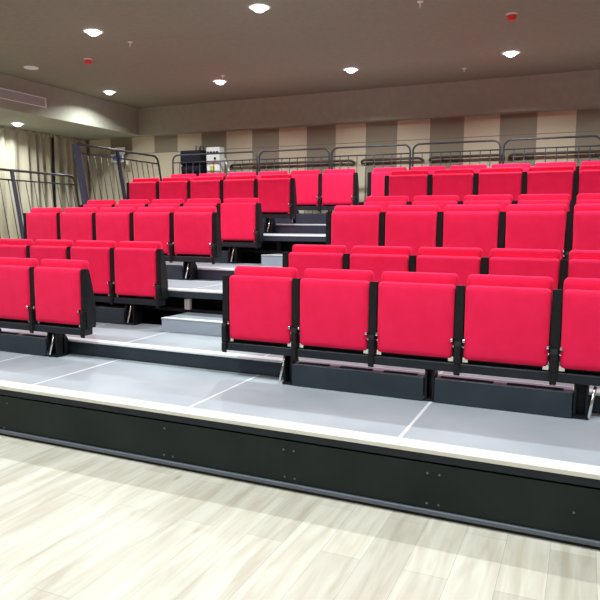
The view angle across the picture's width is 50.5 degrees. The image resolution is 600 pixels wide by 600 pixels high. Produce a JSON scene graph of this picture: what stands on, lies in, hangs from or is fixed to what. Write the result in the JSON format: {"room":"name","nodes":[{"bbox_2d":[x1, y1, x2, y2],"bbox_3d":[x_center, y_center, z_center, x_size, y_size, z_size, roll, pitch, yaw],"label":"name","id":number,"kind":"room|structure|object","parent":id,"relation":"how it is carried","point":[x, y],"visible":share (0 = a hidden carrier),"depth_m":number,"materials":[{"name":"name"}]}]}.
{"room":"auditorium","nodes":[
{"label":"auditorium","id":0,"kind":"room"},
{"bbox_2d":[51,138,55,207],"bbox_3d":[-7.294,-1.044,6.022,0.200,3.507,14.400,3,8,24],"label":"wall","id":1,"kind":"structure","parent":0,"point":[52,139],"depth_m":11.78,"materials":[{"name":"beige paint"}]},
{"bbox_2d":[0,126,52,238],"bbox_3d":[-5.060,-1.330,10.323,0.138,3.012,2.917,3,8,24],"label":"curtain","id":2,"kind":"object","parent":1,"relation":"hanging from","point":[20,149],"visible":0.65,"depth_m":10.92,"materials":[{"name":"beige fabric"}]},
{"bbox_2d":[0,353,599,599],"bbox_3d":[-1.435,1.113,3.647,13.050,0.150,14.800,3,8,24],"label":"floor","id":3,"kind":"structure","parent":0,"point":[75,524],"depth_m":2.91,"materials":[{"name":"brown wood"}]},
{"bbox_2d":[95,279,221,324],"bbox_3d":[-0.064,0.313,6.159,7.962,0.840,1.012,3,8,24],"label":"tier","id":4,"kind":"object","parent":3,"relation":"on","point":[193,296],"visible":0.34,"depth_m":6.44,"materials":[{"name":"white"}]},
{"bbox_2d":[165,256,218,279],"bbox_3d":[-2.160,-0.410,7.480,2.789,0.260,0.160,3,8,24],"label":"support frame","id":5,"kind":"object","parent":4,"relation":"on","point":[188,270],"visible":0.34,"depth_m":7.05,"materials":[{"name":"black metal"}]},
{"bbox_2d":[23,208,62,245],"bbox_3d":[-3.187,-0.870,7.887,0.550,0.546,0.160,3,8,24],"label":"chair","id":6,"kind":"object","parent":5,"relation":"on","point":[41,223],"visible":0.61,"depth_m":7.81,"materials":[{"name":"red fabric"}]},
{"bbox_2d":[57,207,97,246],"bbox_3d":[-2.684,-0.841,7.665,0.550,0.546,0.160,3,8,24],"label":"chair","id":7,"kind":"object","parent":5,"relation":"on","point":[75,224],"visible":0.49,"depth_m":7.59,"materials":[{"name":"red fabric"}]},
{"bbox_2d":[92,207,134,247],"bbox_3d":[-2.182,-0.812,7.442,0.550,0.546,0.160,3,8,24],"label":"chair","id":8,"kind":"object","parent":5,"relation":"on","point":[111,223],"visible":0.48,"depth_m":7.37,"materials":[{"name":"red fabric"}]},
{"bbox_2d":[130,207,174,255],"bbox_3d":[-1.680,-0.782,7.220,0.550,0.546,0.160,3,8,24],"label":"chair","id":9,"kind":"object","parent":5,"relation":"on","point":[152,224],"visible":0.63,"depth_m":7.14,"materials":[{"name":"red fabric"}]},
{"bbox_2d":[169,206,221,256],"bbox_3d":[-1.154,-0.751,6.986,0.603,0.546,0.157,3,8,24],"label":"chair","id":10,"kind":"object","parent":5,"relation":"on","point":[194,231],"visible":1,"depth_m":6.92,"materials":[{"name":"red fabric"}]},
{"bbox_3d":[1.551,-0.194,5.837,2.788,0.260,0.160,3,8,24],"label":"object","id":11,"kind":"object","parent":4,"relation":"on","visible":0},
{"bbox_2d":[326,205,381,253],"bbox_3d":[0.524,-0.654,6.244,0.550,0.546,0.160,3,8,24],"label":"chair","id":12,"kind":"object","parent":11,"relation":"on","point":[350,226],"visible":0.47,"depth_m":6.18,"materials":[{"name":"red fabric"}]},
{"bbox_2d":[379,205,438,255],"bbox_3d":[1.026,-0.625,6.022,0.550,0.546,0.160,3,8,24],"label":"chair","id":13,"kind":"object","parent":11,"relation":"on","point":[413,226],"visible":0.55,"depth_m":5.95,"materials":[{"name":"red fabric"}]},
{"bbox_2d":[436,204,500,258],"bbox_3d":[1.529,-0.596,5.800,0.550,0.546,0.160,3,8,24],"label":"chair","id":14,"kind":"object","parent":11,"relation":"on","point":[477,225],"visible":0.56,"depth_m":5.73,"materials":[{"name":"red fabric"}]},
{"bbox_2d":[498,204,566,258],"bbox_3d":[2.031,-0.566,5.577,0.550,0.546,0.160,3,8,24],"label":"chair","id":15,"kind":"object","parent":11,"relation":"on","point":[523,226],"visible":0.64,"depth_m":5.51,"materials":[{"name":"red fabric"}]},
{"bbox_2d":[564,204,599,263],"bbox_3d":[2.557,-0.535,5.343,0.603,0.546,0.157,3,8,24],"label":"chair","id":16,"kind":"object","parent":11,"relation":"on","point":[584,228],"visible":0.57,"depth_m":5.35,"materials":[{"name":"red fabric"}]},
{"bbox_2d":[166,261,281,279],"bbox_3d":[0.345,0.140,7.059,7.962,0.968,0.996,3,8,24],"label":"tier","id":17,"kind":"object","parent":3,"relation":"on","point":[206,271],"visible":0.03,"depth_m":7.13,"materials":[{"name":"white"}]},
{"bbox_2d":[177,242,261,262],"bbox_3d":[-1.754,-0.645,8.365,2.789,0.260,0.160,3,8,24],"label":"support frame","id":18,"kind":"object","parent":17,"relation":"on","point":[234,251],"visible":0.25,"depth_m":7.92,"materials":[{"name":"black metal"}]},
{"bbox_2d":[80,200,116,211],"bbox_3d":[-2.781,-1.105,8.772,0.550,0.546,0.160,3,8,24],"label":"chair","id":19,"kind":"object","parent":18,"relation":"on","point":[98,204],"visible":0.27,"depth_m":8.71,"materials":[{"name":"red fabric"}]},
{"bbox_2d":[112,199,148,211],"bbox_3d":[-2.279,-1.076,8.550,0.550,0.546,0.160,3,8,24],"label":"chair","id":20,"kind":"object","parent":18,"relation":"on","point":[136,203],"visible":0.28,"depth_m":8.48,"materials":[{"name":"red fabric"}]},
{"bbox_2d":[145,199,183,211],"bbox_3d":[-1.777,-1.047,8.328,0.550,0.546,0.160,3,8,24],"label":"chair","id":21,"kind":"object","parent":18,"relation":"on","point":[175,203],"visible":0.24,"depth_m":8.27,"materials":[{"name":"red fabric"}]},
{"bbox_2d":[180,198,220,207],"bbox_3d":[-1.274,-1.018,8.105,0.550,0.546,0.160,3,8,24],"label":"chair","id":22,"kind":"object","parent":18,"relation":"on","point":[209,201],"visible":0.3,"depth_m":8.04,"materials":[{"name":"red fabric"}]},
{"bbox_2d":[217,198,263,242],"bbox_3d":[-0.748,-0.987,7.871,0.603,0.546,0.157,3,8,24],"label":"chair","id":23,"kind":"object","parent":18,"relation":"on","point":[241,219],"visible":0.98,"depth_m":7.80,"materials":[{"name":"red fabric"}]},
{"bbox_2d":[261,254,282,265],"bbox_3d":[0.036,-0.473,7.566,0.908,0.126,0.428,3,8,24],"label":"step","id":24,"kind":"structure","parent":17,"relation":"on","point":[269,259],"depth_m":7.51,"materials":[{"name":"white"}]},
{"bbox_3d":[1.957,-0.429,6.722,2.788,0.260,0.159,3,8,24],"label":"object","id":25,"kind":"object","parent":17,"relation":"on","visible":0},
{"bbox_2d":[359,196,408,211],"bbox_3d":[0.930,-0.889,7.130,0.550,0.546,0.160,3,8,24],"label":"chair","id":26,"kind":"object","parent":25,"relation":"on","point":[384,201],"visible":0.25,"depth_m":7.07,"materials":[{"name":"red fabric"}]},
{"bbox_2d":[406,195,458,211],"bbox_3d":[1.432,-0.860,6.907,0.550,0.546,0.160,3,8,24],"label":"chair","id":27,"kind":"object","parent":25,"relation":"on","point":[441,201],"visible":0.27,"depth_m":6.84,"materials":[{"name":"red fabric"}]},
{"bbox_2d":[457,194,512,212],"bbox_3d":[1.934,-0.831,6.685,0.550,0.546,0.160,3,8,24],"label":"chair","id":28,"kind":"object","parent":25,"relation":"on","point":[503,201],"visible":0.3,"depth_m":6.63,"materials":[{"name":"red fabric"}]},
{"bbox_2d":[512,194,570,210],"bbox_3d":[2.437,-0.802,6.463,0.550,0.546,0.160,3,8,24],"label":"chair","id":29,"kind":"object","parent":25,"relation":"on","point":[523,198],"visible":0.27,"depth_m":6.41,"materials":[{"name":"red fabric"}]},
{"bbox_2d":[570,193,599,236],"bbox_3d":[2.963,-0.771,6.229,0.603,0.546,0.157,3,8,24],"label":"chair","id":30,"kind":"object","parent":25,"relation":"on","point":[585,198],"visible":0.29,"depth_m":6.27,"materials":[{"name":"red fabric"}]},
{"bbox_2d":[222,233,325,263],"bbox_3d":[0.750,-0.146,7.938,7.962,1.328,0.996,3,8,24],"label":"tier","id":31,"kind":"object","parent":3,"relation":"on","point":[273,243],"visible":0.03,"depth_m":8.11,"materials":[{"name":"white"}]},
{"bbox_2d":[262,214,294,232],"bbox_3d":[-1.348,-1.111,9.222,2.789,0.260,0.160,3,8,24],"label":"support frame","id":32,"kind":"object","parent":31,"relation":"on","point":[269,226],"visible":0.25,"depth_m":8.76,"materials":[{"name":"black metal"}]},
{"bbox_2d":[126,178,159,203],"bbox_3d":[-2.374,-1.571,9.630,0.550,0.546,0.160,3,8,24],"label":"chair","id":33,"kind":"object","parent":32,"relation":"on","point":[139,188],"visible":0.57,"depth_m":9.55,"materials":[{"name":"red fabric"}]},
{"bbox_2d":[156,177,190,203],"bbox_3d":[-1.872,-1.542,9.407,0.550,0.546,0.160,3,8,24],"label":"chair","id":34,"kind":"object","parent":32,"relation":"on","point":[169,187],"visible":0.52,"depth_m":9.33,"materials":[{"name":"red fabric"}]},
{"bbox_2d":[187,176,222,198],"bbox_3d":[-1.370,-1.512,9.185,0.550,0.546,0.160,3,8,24],"label":"chair","id":35,"kind":"object","parent":32,"relation":"on","point":[201,187],"visible":0.48,"depth_m":9.11,"materials":[{"name":"red fabric"}]},
{"bbox_2d":[220,175,256,203],"bbox_3d":[-0.868,-1.483,8.963,0.550,0.546,0.160,3,8,24],"label":"chair","id":36,"kind":"object","parent":32,"relation":"on","point":[234,186],"visible":0.5,"depth_m":8.89,"materials":[{"name":"red fabric"}]},
{"bbox_2d":[254,174,296,213],"bbox_3d":[-0.342,-1.452,8.728,0.603,0.546,0.157,3,8,24],"label":"chair","id":37,"kind":"object","parent":32,"relation":"on","point":[276,193],"visible":0.85,"depth_m":8.65,"materials":[{"name":"red fabric"}]},
{"bbox_3d":[2.364,-0.895,7.580,2.788,0.260,0.159,3,8,24],"label":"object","id":38,"kind":"object","parent":31,"relation":"on","visible":0},
{"bbox_2d":[384,170,429,201],"bbox_3d":[1.336,-1.355,7.987,0.550,0.546,0.160,3,8,24],"label":"chair","id":39,"kind":"object","parent":38,"relation":"on","point":[410,183],"visible":0.52,"depth_m":7.91,"materials":[{"name":"red fabric"}]},
{"bbox_2d":[427,168,474,201],"bbox_3d":[1.839,-1.326,7.765,0.550,0.546,0.160,3,8,24],"label":"chair","id":40,"kind":"object","parent":38,"relation":"on","point":[459,182],"visible":0.51,"depth_m":7.69,"materials":[{"name":"red fabric"}]},
{"bbox_2d":[473,167,522,200],"bbox_3d":[2.341,-1.296,7.542,0.550,0.546,0.160,3,8,24],"label":"chair","id":41,"kind":"object","parent":38,"relation":"on","point":[501,180],"visible":0.48,"depth_m":7.47,"materials":[{"name":"red fabric"}]},
{"bbox_2d":[521,165,573,199],"bbox_3d":[2.843,-1.267,7.320,0.550,0.546,0.160,3,8,24],"label":"chair","id":42,"kind":"object","parent":38,"relation":"on","point":[541,179],"visible":0.53,"depth_m":7.25,"materials":[{"name":"red fabric"}]},
{"bbox_2d":[572,164,599,199],"bbox_3d":[3.369,-1.236,7.086,0.603,0.546,0.157,3,8,24],"label":"chair","id":43,"kind":"object","parent":38,"relation":"on","point":[587,177],"visible":0.51,"depth_m":7.09,"materials":[{"name":"red fabric"}]},
{"bbox_2d":[0,351,599,549],"bbox_3d":[-0.866,0.765,4.407,7.962,0.360,1.026,3,8,24],"label":"tier","id":44,"kind":"object","parent":3,"relation":"on","point":[525,474],"visible":0.98,"depth_m":3.60,"materials":[{"name":"white"}]},
{"bbox_2d":[0,320,92,356],"bbox_3d":[-2.219,0.327,5.403,1.139,0.260,0.160,3,8,24],"label":"support frame","id":45,"kind":"object","parent":44,"relation":"on","point":[56,340],"visible":1,"depth_m":5.34,"materials":[{"name":"black metal"}]},
{"bbox_2d":[0,257,38,322],"bbox_3d":[-2.492,-0.089,5.476,0.550,0.546,0.160,3,8,24],"label":"chair","id":46,"kind":"object","parent":45,"relation":"on","point":[15,305],"visible":0.77,"depth_m":5.37,"materials":[{"name":"red fabric"}]},
{"bbox_2d":[29,259,95,328],"bbox_3d":[-1.966,-0.059,5.242,0.603,0.546,0.157,3,8,24],"label":"chair","id":47,"kind":"object","parent":45,"relation":"on","point":[61,290],"visible":1,"depth_m":5.17,"materials":[{"name":"red fabric"}]},
{"bbox_2d":[222,341,599,419],"bbox_3d":[0.739,0.499,4.093,2.788,0.260,0.160,3,8,24],"label":"support frame","id":48,"kind":"object","parent":44,"relation":"on","point":[523,397],"visible":0.99,"depth_m":3.98,"materials":[{"name":"black metal"}]},
{"bbox_2d":[221,266,297,346],"bbox_3d":[-0.288,0.039,4.501,0.550,0.546,0.160,3,8,24],"label":"chair","id":49,"kind":"object","parent":48,"relation":"on","point":[256,300],"visible":0.88,"depth_m":4.44,"materials":[{"name":"red fabric"}]},
{"bbox_2d":[291,268,373,353],"bbox_3d":[0.214,0.068,4.278,0.550,0.546,0.160,3,8,24],"label":"chair","id":50,"kind":"object","parent":48,"relation":"on","point":[330,307],"visible":0.86,"depth_m":4.21,"materials":[{"name":"red fabric"}]},
{"bbox_2d":[368,271,458,360],"bbox_3d":[0.717,0.097,4.056,0.550,0.546,0.160,3,8,24],"label":"chair","id":51,"kind":"object","parent":48,"relation":"on","point":[412,314],"visible":0.93,"depth_m":3.99,"materials":[{"name":"red fabric"}]},
{"bbox_2d":[453,274,553,369],"bbox_3d":[1.219,0.127,3.834,0.550,0.546,0.160,3,8,24],"label":"chair","id":52,"kind":"object","parent":48,"relation":"on","point":[501,320],"visible":0.97,"depth_m":3.77,"materials":[{"name":"red fabric"}]},
{"bbox_2d":[549,278,599,374],"bbox_3d":[1.745,0.158,3.599,0.603,0.546,0.157,3,8,24],"label":"chair","id":53,"kind":"object","parent":48,"relation":"on","point":[578,351],"visible":1,"depth_m":3.62,"materials":[{"name":"red fabric"}]},
{"bbox_2d":[1,322,599,412],"bbox_3d":[-0.460,0.595,5.300,7.962,0.484,0.966,3,8,24],"label":"tier","id":54,"kind":"object","parent":3,"relation":"on","point":[143,342],"visible":0.4,"depth_m":5.10,"materials":[{"name":"white"}]},
{"bbox_2d":[0,168,79,238],"bbox_3d":[-3.690,-0.782,8.114,0.357,1.787,2.678,3,8,24],"label":"railing","id":55,"kind":"object","parent":54,"relation":"attached to","point":[13,180],"visible":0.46,"depth_m":8.33,"materials":[{"name":"grey metal"}]},
{"bbox_2d":[94,295,164,324],"bbox_3d":[-2.316,0.066,6.511,2.239,0.260,0.160,3,8,24],"label":"support frame","id":56,"kind":"object","parent":54,"relation":"on","point":[132,311],"visible":0.41,"depth_m":6.21,"materials":[{"name":"black metal"}]},
{"bbox_2d":[0,239,33,257],"bbox_3d":[-3.091,-0.379,6.807,0.550,0.546,0.160,3,8,24],"label":"chair","id":57,"kind":"object","parent":56,"relation":"on","point":[13,248],"visible":0.3,"depth_m":6.71,"materials":[{"name":"red fabric"}]},
{"bbox_2d":[26,239,73,266],"bbox_3d":[-2.589,-0.350,6.585,0.550,0.546,0.160,3,8,24],"label":"chair","id":58,"kind":"object","parent":56,"relation":"on","point":[44,248],"visible":0.37,"depth_m":6.51,"materials":[{"name":"red fabric"}]},
{"bbox_2d":[66,240,115,295],"bbox_3d":[-2.087,-0.321,6.362,0.550,0.546,0.160,3,8,24],"label":"chair","id":59,"kind":"object","parent":56,"relation":"on","point":[97,253],"visible":0.62,"depth_m":6.26,"materials":[{"name":"red fabric"}]},
{"bbox_2d":[109,241,167,299],"bbox_3d":[-1.560,-0.290,6.128,0.603,0.546,0.157,3,8,24],"label":"chair","id":60,"kind":"object","parent":56,"relation":"on","point":[138,269],"visible":1,"depth_m":6.06,"materials":[{"name":"red fabric"}]},
{"bbox_2d":[161,312,222,335],"bbox_3d":[-0.771,0.224,5.834,0.908,0.124,0.428,3,8,24],"label":"step","id":61,"kind":"structure","parent":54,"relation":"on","point":[188,322],"depth_m":5.74,"materials":[{"name":"white"}]},
{"bbox_3d":[1.145,0.268,4.979,2.788,0.260,0.159,3,8,24],"label":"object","id":62,"kind":"object","parent":54,"relation":"on","visible":0},
{"bbox_2d":[282,244,346,278],"bbox_3d":[0.118,-0.192,5.386,0.550,0.546,0.160,3,8,24],"label":"chair","id":63,"kind":"object","parent":62,"relation":"on","point":[302,257],"visible":0.42,"depth_m":5.32,"materials":[{"name":"red fabric"}]},
{"bbox_2d":[343,246,411,282],"bbox_3d":[0.620,-0.163,5.164,0.550,0.546,0.160,3,8,24],"label":"chair","id":64,"kind":"object","parent":62,"relation":"on","point":[376,259],"visible":0.3,"depth_m":5.09,"materials":[{"name":"red fabric"}]},
{"bbox_2d":[409,247,482,286],"bbox_3d":[1.122,-0.134,4.942,0.550,0.546,0.160,3,8,24],"label":"chair","id":65,"kind":"object","parent":62,"relation":"on","point":[463,262],"visible":0.42,"depth_m":4.87,"materials":[{"name":"red fabric"}]},
{"bbox_2d":[480,248,560,289],"bbox_3d":[1.624,-0.105,4.720,0.550,0.546,0.160,3,8,24],"label":"chair","id":66,"kind":"object","parent":62,"relation":"on","point":[502,261],"visible":0.44,"depth_m":4.65,"materials":[{"name":"red fabric"}]},
{"bbox_2d":[559,250,599,323],"bbox_3d":[2.151,-0.074,4.485,0.603,0.546,0.157,3,8,24],"label":"chair","id":67,"kind":"object","parent":62,"relation":"on","point":[582,263],"visible":0.44,"depth_m":4.50,"materials":[{"name":"red fabric"}]},
{"bbox_2d":[276,224,325,233],"bbox_3d":[1.313,-0.359,9.180,7.962,1.453,1.766,3,8,24],"label":"tier","id":68,"kind":"object","parent":3,"relation":"on","point":[280,228],"visible":0.02,"depth_m":8.72,"materials":[{"name":"white"}]},
{"bbox_2d":[72,143,161,204],"bbox_3d":[-2.744,-1.677,10.098,0.327,1.403,1.995,3,8,24],"label":"railing","id":69,"kind":"object","parent":68,"relation":"attached to","point":[76,146],"visible":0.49,"depth_m":9.66,"materials":[{"name":"grey metal"}]},
{"bbox_2d":[180,146,205,175],"bbox_3d":[-1.805,-1.987,11.007,0.435,1.310,0.300,3,8,24],"label":"equipment case","id":70,"kind":"object","parent":68,"relation":"on","point":[191,167],"visible":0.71,"depth_m":10.82,"materials":[{"name":"black"}]},
{"bbox_2d":[172,151,257,174],"bbox_3d":[-1.426,-1.851,10.544,1.642,1.154,0.028,3,8,24],"label":"guard railing","id":71,"kind":"object","parent":68,"relation":"on","point":[256,159],"visible":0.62,"depth_m":10.45,"materials":[{"name":"grey metal"}]},
{"bbox_2d":[206,147,224,172],"bbox_3d":[-1.436,-1.938,10.790,0.260,1.269,0.184,3,8,24],"label":"cabinet","id":72,"kind":"object","parent":68,"relation":"on","point":[215,157],"visible":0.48,"depth_m":10.68,"materials":[{"name":"white metal"}]},
{"bbox_2d":[258,148,329,212],"bbox_3d":[-0.104,-1.774,9.959,1.227,1.154,0.028,3,8,24],"label":"guard railing","id":73,"kind":"object","parent":68,"relation":"on","point":[326,149],"visible":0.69,"depth_m":9.89,"materials":[{"name":"grey metal"}]},
{"bbox_2d":[263,206,334,223],"bbox_3d":[-0.653,-1.331,9.989,3.415,0.260,0.177,3,8,24],"label":"support frame","id":74,"kind":"object","parent":68,"relation":"on","point":[300,218],"visible":0.15,"depth_m":9.57,"materials":[{"name":"black metal"}]},
{"bbox_2d":[171,174,196,180],"bbox_3d":[-1.969,-1.806,10.515,0.550,0.546,0.160,3,8,24],"label":"chair","id":75,"kind":"object","parent":74,"relation":"on","point":[191,176],"visible":0.15,"depth_m":10.47,"materials":[{"name":"red fabric"}]},
{"bbox_2d":[199,173,225,176],"bbox_3d":[-1.467,-1.777,10.293,0.550,0.546,0.160,3,8,24],"label":"chair","id":76,"kind":"object","parent":74,"relation":"on","point":[201,174],"visible":0.12,"depth_m":10.26,"materials":[{"name":"red fabric"}]},
{"bbox_2d":[223,172,255,179],"bbox_3d":[-0.965,-1.748,10.070,0.550,0.546,0.160,3,8,24],"label":"chair","id":77,"kind":"object","parent":74,"relation":"on","point":[232,173],"visible":0.1,"depth_m":10.05,"materials":[{"name":"red fabric"}]},
{"bbox_2d":[257,171,287,178],"bbox_3d":[-0.462,-1.718,9.848,0.550,0.546,0.160,3,8,24],"label":"chair","id":78,"kind":"object","parent":74,"relation":"on","point":[264,172],"visible":0.11,"depth_m":9.83,"materials":[{"name":"red fabric"}]},
{"bbox_2d":[291,170,320,206],"bbox_3d":[0.040,-1.689,9.626,0.550,0.546,0.160,3,8,24],"label":"chair","id":79,"kind":"object","parent":74,"relation":"on","point":[306,181],"visible":0.59,"depth_m":9.53,"materials":[{"name":"red fabric"}]},
{"bbox_2d":[318,169,358,205],"bbox_3d":[0.566,-1.659,9.392,0.603,0.546,0.157,3,8,24],"label":"chair","id":80,"kind":"object","parent":74,"relation":"on","point":[336,187],"visible":0.98,"depth_m":9.33,"materials":[{"name":"red fabric"}]},
{"bbox_2d":[330,144,410,211],"bbox_3d":[1.033,-1.708,9.456,1.237,1.154,0.028,3,8,24],"label":"guard railing","id":81,"kind":"object","parent":68,"relation":"on","point":[408,146],"visible":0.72,"depth_m":9.40,"materials":[{"name":"grey metal"}]},
{"bbox_2d":[412,140,501,167],"bbox_3d":[2.174,-1.641,8.951,1.237,1.154,0.028,3,8,24],"label":"guard railing","id":82,"kind":"object","parent":68,"relation":"on","point":[474,141],"visible":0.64,"depth_m":8.87,"materials":[{"name":"grey metal"}]},
{"bbox_2d":[502,135,599,165],"bbox_3d":[3.313,-1.575,8.447,1.232,1.154,0.028,3,8,24],"label":"guard railing","id":83,"kind":"object","parent":68,"relation":"on","point":[580,136],"visible":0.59,"depth_m":8.39,"materials":[{"name":"grey metal"}]},
{"bbox_3d":[2.538,-1.145,8.577,3.375,0.260,0.177,3,8,24],"label":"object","id":84,"kind":"object","parent":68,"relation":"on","visible":0},
{"bbox_2d":[367,167,406,196],"bbox_3d":[1.240,-1.619,9.095,0.550,0.546,0.160,3,8,24],"label":"chair","id":85,"kind":"object","parent":84,"relation":"on","point":[376,179],"visible":0.34,"depth_m":9.08,"materials":[{"name":"red fabric"}]},
{"bbox_2d":[411,166,445,174],"bbox_3d":[1.742,-1.590,8.872,0.550,0.546,0.160,3,8,24],"label":"chair","id":86,"kind":"object","parent":84,"relation":"on","point":[431,169],"visible":0.16,"depth_m":8.83,"materials":[{"name":"red fabric"}]},
{"bbox_2d":[450,164,486,173],"bbox_3d":[2.244,-1.561,8.650,0.550,0.546,0.160,3,8,24],"label":"chair","id":87,"kind":"object","parent":84,"relation":"on","point":[477,168],"visible":0.09,"depth_m":8.61,"materials":[{"name":"red fabric"}]},
{"bbox_2d":[491,163,529,177],"bbox_3d":[2.747,-1.532,8.428,0.550,0.546,0.160,3,8,24],"label":"chair","id":88,"kind":"object","parent":84,"relation":"on","point":[525,166],"visible":0.16,"depth_m":8.37,"materials":[{"name":"red fabric"}]},
{"bbox_2d":[535,162,575,170],"bbox_3d":[3.249,-1.502,8.206,0.550,0.546,0.160,3,8,24],"label":"chair","id":89,"kind":"object","parent":84,"relation":"on","point":[545,163],"visible":0.2,"depth_m":8.17,"materials":[{"name":"red fabric"}]},
{"bbox_2d":[576,161,599,186],"bbox_3d":[3.775,-1.472,7.971,0.603,0.546,0.157,3,8,24],"label":"chair","id":90,"kind":"object","parent":84,"relation":"on","point":[583,162],"visible":0.06,"depth_m":8.02,"materials":[{"name":"red fabric"}]},
{"bbox_2d":[0,0,599,107],"bbox_3d":[-1.420,-2.518,3.204,13.050,0.150,14.800,3,8,24],"label":"ceiling","id":91,"kind":"structure","parent":0,"point":[175,56],"depth_m":7.30,"materials":[{"name":"beige paint"}]},
{"bbox_2d":[23,66,38,69],"bbox_3d":[-3.576,-3.085,8.462,0.190,0.016,0.190,3,8,24],"label":"ceiling speaker","id":92,"kind":"object","parent":91,"relation":"attached to","point":[25,67],"visible":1,"depth_m":8.43,"materials":[{"name":"white plastic"}]},
{"bbox_2d":[84,58,92,64],"bbox_3d":[-2.666,-3.002,8.007,0.110,0.062,0.110,3,8,24],"label":"detector","id":93,"kind":"object","parent":91,"relation":"attached to","point":[88,61],"visible":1,"depth_m":7.98,"materials":[{"name":"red plastic"}]},
{"bbox_2d":[83,28,103,35],"bbox_3d":[-2.220,-2.863,6.831,0.216,0.050,0.216,3,8,24],"label":"recessed light","id":94,"kind":"object","parent":91,"relation":"in","point":[91,31],"visible":1,"depth_m":6.79,"materials":[{"name":"white plastic"}]},
{"bbox_2d":[102,90,115,94],"bbox_3d":[-2.995,-3.253,10.001,0.216,0.050,0.216,3,8,24],"label":"recessed light","id":95,"kind":"object","parent":91,"relation":"in","point":[109,92],"visible":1,"depth_m":9.96,"materials":[{"name":"white glass"}]},
{"bbox_2d":[213,79,226,84],"bbox_3d":[-1.162,-3.151,9.232,0.216,0.050,0.216,3,8,24],"label":"recessed light","id":96,"kind":"object","parent":91,"relation":"in","point":[218,81],"visible":1,"depth_m":9.19,"materials":[{"name":"white plastic"}]},
{"bbox_2d":[248,3,270,12],"bbox_3d":[-0.385,-2.759,6.041,0.216,0.050,0.216,3,8,24],"label":"recessed light","id":97,"kind":"object","parent":91,"relation":"in","point":[257,7],"visible":1,"depth_m":6.00,"materials":[{"name":"white glass"}]},
{"bbox_2d":[343,67,358,72],"bbox_3d":[0.680,-3.052,8.482,0.216,0.050,0.216,3,8,24],"label":"recessed light","id":98,"kind":"object","parent":91,"relation":"in","point":[348,69],"visible":1,"depth_m":8.43,"materials":[{"name":"white plastic"}]},
{"bbox_2d":[502,50,519,56],"bbox_3d":[2.526,-2.939,7.622,0.216,0.050,0.216,3,8,24],"label":"recessed light","id":99,"kind":"object","parent":91,"relation":"in","point":[510,53],"visible":1,"depth_m":7.58,"materials":[{"name":"white glass"}]},
{"bbox_2d":[506,12,517,20],"bbox_3d":[2.069,-2.764,6.216,0.110,0.062,0.110,3,8,24],"label":"detector","id":100,"kind":"object","parent":91,"relation":"attached to","point":[511,16],"visible":1,"depth_m":6.18,"materials":[{"name":"red plastic"}]},
{"bbox_2d":[86,108,599,280],"bbox_3d":[1.549,-1.498,10.043,13.050,3.507,0.200,3,8,24],"label":"wall","id":101,"kind":"structure","parent":0,"point":[502,128],"depth_m":9.99,"materials":[{"name":"fabric"}]},
{"bbox_2d":[0,87,46,107],"bbox_3d":[-4.165,-2.858,8.748,0.018,0.144,1.750,3,8,24],"label":"air vent","id":102,"kind":"object","parent":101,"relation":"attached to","point":[7,94],"visible":1,"depth_m":9.14,"materials":[{"name":"grey metal"}]},
{"bbox_2d":[53,135,88,212],"bbox_3d":[-4.294,-1.533,12.012,0.134,3.012,0.805,3,8,24],"label":"curtain","id":103,"kind":"object","parent":101,"relation":"hanging from","point":[63,148],"visible":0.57,"depth_m":11.83,"materials":[{"name":"beige fabric"}]},
{"bbox_2d":[95,154,123,203],"bbox_3d":[-3.594,-1.403,12.157,0.640,2.705,0.134,3,8,24],"label":"curtain","id":104,"kind":"object","parent":101,"relation":"hanging from","point":[97,158],"visible":0.29,"depth_m":12.07,"materials":[{"name":"beige fabric"}]},
{"bbox_2d":[111,147,128,164],"bbox_3d":[-3.348,-2.664,11.805,0.400,0.330,0.023,3,8,24],"label":"notice","id":105,"kind":"object","parent":101,"relation":"attached to","point":[119,148],"visible":0.61,"depth_m":11.78,"materials":[{"name":"white paper"}]},
{"bbox_2d":[230,159,355,168],"bbox_3d":[-0.172,-2.249,10.562,2.291,0.087,0.094,3,8,24],"label":"wall handrail","id":106,"kind":"object","parent":101,"relation":"attached to","point":[346,160],"visible":0.91,"depth_m":10.49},
{"bbox_2d":[0,69,599,139],"bbox_3d":[-1.421,-2.208,3.241,12.650,0.473,14.400,3,8,24],"label":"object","id":107,"kind":"structure","parent":101,"relation":"attached to","point":[67,113],"depth_m":9.82,"materials":[{"name":"beige paint"}]},
{"bbox_2d":[10,122,24,125],"bbox_3d":[-4.525,-2.806,10.191,0.216,0.050,0.216,3,8,24],"label":"recessed light","id":108,"kind":"object","parent":107,"relation":"in","point":[13,123],"visible":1,"depth_m":10.14,"materials":[{"name":"white glass"}]},
{"bbox_2d":[360,157,423,163],"bbox_3d":[1.417,-2.157,9.859,1.011,0.087,0.094,3,8,24],"label":"wall handrail","id":109,"kind":"object","parent":101,"relation":"attached to","point":[398,158],"visible":0.75,"depth_m":9.82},
{"bbox_2d":[428,154,504,161],"bbox_3d":[2.449,-2.097,9.402,1.111,0.087,0.094,3,8,24],"label":"wall handrail","id":110,"kind":"object","parent":101,"relation":"attached to","point":[477,155],"visible":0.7,"depth_m":9.36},
{"bbox_2d":[508,150,599,158],"bbox_3d":[4.042,-2.004,8.697,2.301,0.087,0.094,3,8,24],"label":"wall handrail","id":111,"kind":"object","parent":101,"relation":"attached to","point":[581,151],"visible":0.88,"depth_m":8.87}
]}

